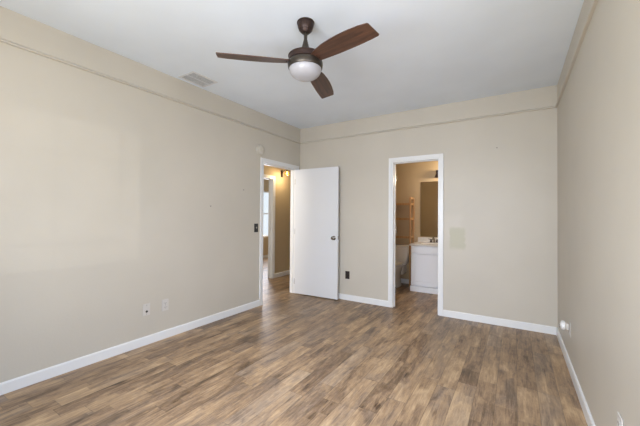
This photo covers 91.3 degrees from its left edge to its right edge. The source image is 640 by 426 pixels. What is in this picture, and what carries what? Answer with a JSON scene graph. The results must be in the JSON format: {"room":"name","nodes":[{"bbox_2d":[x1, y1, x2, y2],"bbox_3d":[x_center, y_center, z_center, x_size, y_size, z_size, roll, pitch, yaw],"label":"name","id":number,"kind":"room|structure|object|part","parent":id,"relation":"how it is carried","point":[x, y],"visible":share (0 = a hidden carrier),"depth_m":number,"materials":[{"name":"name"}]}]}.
{"room":"empty bedroom","nodes":[
{"label":"empty bedroom","id":0,"kind":"room"},
{"bbox_2d":[0,6,299,382],"bbox_3d":[-1.605,-0.065,3.232,0.110,2.687,4.840,0,-1,32],"label":"wall","id":1,"kind":"structure","parent":0,"point":[117,198],"depth_m":2.75,"materials":[{"name":"paint"}]},
{"bbox_2d":[0,300,259,394],"bbox_3d":[-1.814,1.231,2.782,0.013,0.082,3.671,0,-1,32],"label":"baseboard","id":2,"kind":"structure","parent":1,"relation":"attached to","point":[17,383],"depth_m":2.73,"materials":[{"name":"white paint"}]},
{"bbox_2d":[143,303,149,315],"bbox_3d":[-1.669,0.939,3.014,0.012,0.115,0.070,0,-1,32],"label":"wall jack","id":3,"kind":"object","parent":1,"relation":"attached to","point":[146,307],"visible":1,"depth_m":3.01,"materials":[{"name":"white plastic"}]},
{"bbox_2d":[0,38,300,143],"bbox_3d":[-1.541,-1.174,3.211,0.020,0.026,4.620,0,-1,32],"label":"trim","id":4,"kind":"structure","parent":1,"relation":"attached to","point":[1,39],"depth_m":2.81,"materials":[{"name":"paint"}]},
{"bbox_2d":[162,299,168,310],"bbox_3d":[-1.570,0.941,3.176,0.009,0.115,0.070,0,-1,32],"label":"wall outlet","id":5,"kind":"object","parent":1,"relation":"attached to","point":[165,303],"visible":1,"depth_m":3.17,"materials":[{"name":"white plastic"}]},
{"bbox_2d":[254,224,257,231],"bbox_3d":[-0.872,0.215,4.288,0.016,0.118,0.074,0,-1,32],"label":"light switch","id":6,"kind":"object","parent":1,"relation":"attached to","point":[255,225],"visible":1,"depth_m":4.28,"materials":[{"name":"black plastic"}]},
{"bbox_2d":[256,144,264,154],"bbox_3d":[-0.821,-0.870,4.346,0.040,0.144,0.144,0,-1,32],"label":"smoke detector","id":7,"kind":"object","parent":1,"relation":"attached to","point":[260,150],"visible":1,"depth_m":4.32,"materials":[{"name":"beige plastic"}]},
{"bbox_2d":[259,157,298,305],"bbox_3d":[-0.640,0.273,4.762,0.126,2.062,0.905,0,-1,32],"label":"trim","id":8,"kind":"structure","parent":1,"relation":"attached to","point":[263,161],"depth_m":4.78,"materials":[{"name":"white paint"}]},
{"bbox_2d":[293,166,338,299],"bbox_3d":[-0.081,0.307,4.862,0.814,1.978,0.169,0,-1,30],"label":"door","id":9,"kind":"structure","parent":1,"relation":"in","point":[316,231],"depth_m":4.82,"materials":[{"name":"white paint"}]},
{"bbox_2d":[263,179,268,254],"bbox_3d":[-2.901,0.097,7.293,0.110,2.440,6.100,0,-1,32],"label":"wall","id":10,"kind":"structure","parent":0,"point":[266,181],"depth_m":9.25,"materials":[{"name":"paint"}]},
{"bbox_2d":[264,165,290,272],"bbox_3d":[-1.077,0.098,6.154,0.110,2.440,6.100,0,-1,32],"label":"wall","id":11,"kind":"structure","parent":0,"point":[283,184],"depth_m":6.52,"materials":[{"name":"paint"}]},
{"bbox_2d":[264,174,275,277],"bbox_3d":[-1.230,0.289,5.895,0.126,2.049,1.033,0,-1,32],"label":"trim","id":12,"kind":"structure","parent":11,"relation":"attached to","point":[272,179],"depth_m":6.27,"materials":[{"name":"white paint"}]},
{"bbox_2d":[275,270,289,277],"bbox_3d":[-0.195,1.299,7.451,0.013,0.082,2.731,0,-1,32],"label":"baseboard","id":13,"kind":"structure","parent":11,"relation":"attached to","point":[279,274],"depth_m":6.50,"materials":[{"name":"white paint"}]},
{"bbox_2d":[281,169,288,176],"bbox_3d":[-0.726,-0.801,6.390,0.100,0.149,0.270,1,-1,-42],"label":"wall lamp","id":14,"kind":"object","parent":11,"relation":"attached to","point":[286,171],"visible":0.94,"depth_m":6.31,"materials":[{"name":"glass"}]},
{"bbox_2d":[0,0,583,128],"bbox_3d":[-0.105,-1.448,2.319,3.622,0.080,4.840,0,-1,32],"label":"ceiling","id":15,"kind":"structure","parent":0,"point":[425,53],"depth_m":2.60,"materials":[{"name":"paint"}]},
{"bbox_2d":[178,71,217,86],"bbox_3d":[-1.285,-1.400,3.305,0.245,0.010,0.305,0,-1,32],"label":"ceiling vent","id":16,"kind":"object","parent":15,"relation":"in","point":[194,77],"visible":1,"depth_m":3.29,"materials":[{"name":"metal"}]},
{"bbox_2d":[216,17,378,98],"bbox_3d":[-0.012,-1.195,2.336,1.097,0.424,1.097,0,-1,32],"label":"ceiling fan","id":17,"kind":"object","parent":15,"relation":"hanging from","point":[305,64],"visible":1,"depth_m":2.21,"materials":[{"name":"brown wood"}]},
{"bbox_3d":[-0.463,-1.101,2.244,0.533,0.006,0.146,-1,13,-13],"label":"blade","id":18,"kind":"part","parent":17,"relation":"part of","materials":[{"name":"brown wood"}]},
{"bbox_3d":[-0.109,-1.022,2.314,0.238,0.076,0.238,0,-1,32],"label":"globe","id":19,"kind":"part","parent":17,"relation":"part of","materials":[{"name":"white glass"}]},
{"bbox_3d":[0.007,-1.093,2.658,0.146,0.006,0.533,-13,-7,16],"label":"blade","id":20,"kind":"part","parent":17,"relation":"part of","materials":[{"name":"brown wood"}]},
{"bbox_3d":[0.130,-1.099,2.044,0.146,0.006,0.533,19,-11,-42],"label":"blade","id":21,"kind":"part","parent":17,"relation":"part of","materials":[{"name":"brown wood"}]},
{"bbox_2d":[0,258,587,425],"bbox_3d":[-0.618,1.343,4.650,6.962,0.080,8.330,0,-1,32],"label":"floor","id":22,"kind":"structure","parent":0,"point":[290,359],"depth_m":2.46,"materials":[{"name":"brown wood"}]},
{"bbox_2d":[395,244,408,287],"bbox_3d":[1.318,0.964,5.629,0.464,0.732,0.698,0,-1,32],"label":"toilet","id":23,"kind":"object","parent":22,"relation":"on","point":[402,250],"visible":0.36,"depth_m":5.67,"materials":[{"name":"ceramic"}]},
{"bbox_3d":[1.273,0.924,5.557,0.380,0.038,0.528,0,-1,32],"label":"seat lid","id":24,"kind":"part","parent":23,"relation":"part of","materials":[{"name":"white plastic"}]},
{"bbox_3d":[1.449,0.798,5.838,0.444,0.330,0.200,0,-1,32],"label":"tank","id":25,"kind":"part","parent":23,"relation":"part of","materials":[{"name":"ceramic"}]},
{"bbox_3d":[1.449,0.618,5.838,0.464,0.032,0.214,0,-1,32],"label":"tank lid","id":26,"kind":"part","parent":23,"relation":"part of","materials":[{"name":"ceramic"}]},
{"bbox_2d":[396,197,413,286],"bbox_3d":[1.443,0.531,5.829,0.558,1.605,0.238,0,-1,32],"label":"shelf rack","id":27,"kind":"object","parent":22,"relation":"on","point":[409,237],"visible":0.38,"depth_m":5.60,"materials":[{"name":"brown wood"}]},
{"bbox_3d":[1.612,0.532,5.599,0.028,1.600,0.028,0,-1,32],"label":"post","id":28,"kind":"part","parent":27,"relation":"part of","materials":[{"name":"brown wood"}]},
{"bbox_3d":[1.723,0.535,5.777,0.028,1.600,0.028,0,-1,32],"label":"post","id":29,"kind":"part","parent":27,"relation":"part of","materials":[{"name":"brown wood"}]},
{"bbox_2d":[410,246,437,294],"bbox_3d":[2.128,0.949,5.226,1.089,0.765,0.549,0,-1,32],"label":"vanity cabinet","id":30,"kind":"object","parent":22,"relation":"on","point":[424,259],"visible":0.34,"depth_m":5.17,"materials":[{"name":"white wood"}]},
{"bbox_2d":[409,237,437,246],"bbox_3d":[2.131,0.564,5.223,1.120,0.225,0.562,0,-1,32],"label":"countertop","id":31,"kind":"structure","parent":30,"relation":"on","point":[422,241],"depth_m":5.50,"materials":[{"name":"stone"}]},
{"bbox_2d":[429,237,437,242],"bbox_3d":[2.005,0.487,5.519,0.162,0.106,0.155,1,-1,-17],"label":"faucet","id":32,"kind":"object","parent":31,"relation":"on","point":[433,238],"visible":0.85,"depth_m":5.51,"materials":[{"name":"silver metal"}]},
{"bbox_3d":[2.126,1.286,5.222,1.089,0.090,0.549,0,-1,32],"label":"trim","id":33,"kind":"part","parent":30,"relation":"part of","materials":[{"name":"white wood"}]},
{"bbox_3d":[1.770,0.626,5.162,0.518,0.107,0.048,0,-1,32],"label":"drawer","id":34,"kind":"part","parent":30,"relation":"part of","materials":[{"name":"white wood"}]},
{"bbox_3d":[1.768,0.959,5.158,0.518,0.514,0.048,0,-1,32],"label":"cabinet door","id":35,"kind":"part","parent":30,"relation":"part of","materials":[{"name":"white wood"}]},
{"bbox_2d":[396,161,437,278],"bbox_3d":[1.731,0.116,5.874,2.750,2.440,0.100,0,-1,32],"label":"wall","id":36,"kind":"structure","parent":0,"point":[410,176],"depth_m":5.86,"materials":[{"name":"paint"}]},
{"bbox_2d":[401,278,408,283],"bbox_3d":[1.484,1.294,5.942,0.740,0.082,0.013,0,-1,32],"label":"baseboard","id":37,"kind":"structure","parent":36,"relation":"attached to","point":[406,281],"depth_m":5.86,"materials":[{"name":"white paint"}]},
{"bbox_2d":[418,237,437,241],"bbox_3d":[2.276,0.499,5.453,1.120,0.087,0.020,0,-1,32],"label":"backsplash","id":38,"kind":"structure","parent":36,"relation":"attached to","point":[420,239],"depth_m":5.67,"materials":[{"name":"stone"}]},
{"bbox_2d":[420,181,437,236],"bbox_3d":[2.268,-0.055,5.478,1.000,1.000,0.006,0,-1,32],"label":"wall mirror","id":39,"kind":"object","parent":36,"relation":"attached to","point":[428,190],"visible":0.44,"depth_m":5.66,"materials":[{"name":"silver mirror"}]},
{"bbox_2d":[300,85,557,326],"bbox_3d":[1.137,-0.031,4.308,3.402,2.687,0.110,0,-1,32],"label":"wall","id":40,"kind":"structure","parent":0,"point":[500,207],"depth_m":3.79,"materials":[{"name":"paint"}]},
{"bbox_2d":[345,271,349,278],"bbox_3d":[0.409,0.940,4.676,0.070,0.115,0.009,0,-1,32],"label":"wall outlet","id":41,"kind":"object","parent":40,"relation":"attached to","point":[347,273],"visible":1,"depth_m":4.67,"materials":[{"name":"black plastic"}]},
{"bbox_2d":[338,293,387,306],"bbox_3d":[0.303,1.270,4.734,1.511,0.082,0.013,0,-1,32],"label":"baseboard","id":42,"kind":"structure","parent":40,"relation":"attached to","point":[379,302],"depth_m":4.52,"materials":[{"name":"white paint"}]},
{"bbox_2d":[388,153,443,315],"bbox_3d":[1.288,0.283,4.204,0.720,2.060,0.134,0,-1,32],"label":"trim","id":43,"kind":"structure","parent":40,"relation":"attached to","point":[392,229],"depth_m":4.30,"materials":[{"name":"white paint"}]},
{"bbox_2d":[301,106,554,143],"bbox_3d":[1.111,-1.141,4.266,3.360,0.026,0.020,0,-1,32],"label":"trim","id":44,"kind":"structure","parent":40,"relation":"attached to","point":[548,107],"depth_m":4.00,"materials":[{"name":"paint"}]},
{"bbox_2d":[443,309,555,334],"bbox_3d":[2.041,1.271,3.649,1.145,0.082,0.013,0,-1,32],"label":"baseboard","id":45,"kind":"structure","parent":40,"relation":"attached to","point":[447,313],"depth_m":3.61,"materials":[{"name":"white paint"}]},
{"bbox_2d":[557,0,639,425],"bbox_3d":[1.374,-0.064,1.372,0.110,2.687,4.840,0,-1,32],"label":"wall","id":46,"kind":"structure","parent":0,"point":[598,109],"depth_m":1.62,"materials":[{"name":"paint"}]},
{"bbox_2d":[556,327,595,425],"bbox_3d":[1.312,1.238,1.389,0.013,0.082,4.620,0,-1,32],"label":"baseboard","id":47,"kind":"structure","parent":46,"relation":"attached to","point":[590,422],"depth_m":2.24,"materials":[{"name":"white paint"}]},
{"bbox_2d":[555,0,597,107],"bbox_3d":[1.327,-1.174,1.420,0.020,0.026,4.620,0,-1,32],"label":"trim","id":48,"kind":"structure","parent":46,"relation":"attached to","point":[595,2],"depth_m":2.15,"materials":[{"name":"paint"}]},
{"bbox_2d":[617,411,622,425],"bbox_3d":[1.284,0.928,1.341,0.009,0.115,0.070,0,-1,32],"label":"wall outlet","id":49,"kind":"object","parent":46,"relation":"attached to","point":[619,418],"visible":1,"depth_m":1.34,"materials":[{"name":"white plastic"}]},
{"bbox_3d":[2.063,0.964,2.587,0.009,0.115,0.070,0,-1,32],"label":"wall outlet","id":50,"kind":"object","parent":46,"relation":"attached to","visible":0},
{"bbox_2d":[559,320,568,329],"bbox_3d":[2.033,0.942,2.606,0.061,0.076,0.076,0,-1,32],"label":"plug","id":51,"kind":"object","parent":50,"relation":"attached to","point":[563,325],"visible":1,"depth_m":2.58,"materials":[{"name":"white plastic"}]}
]}

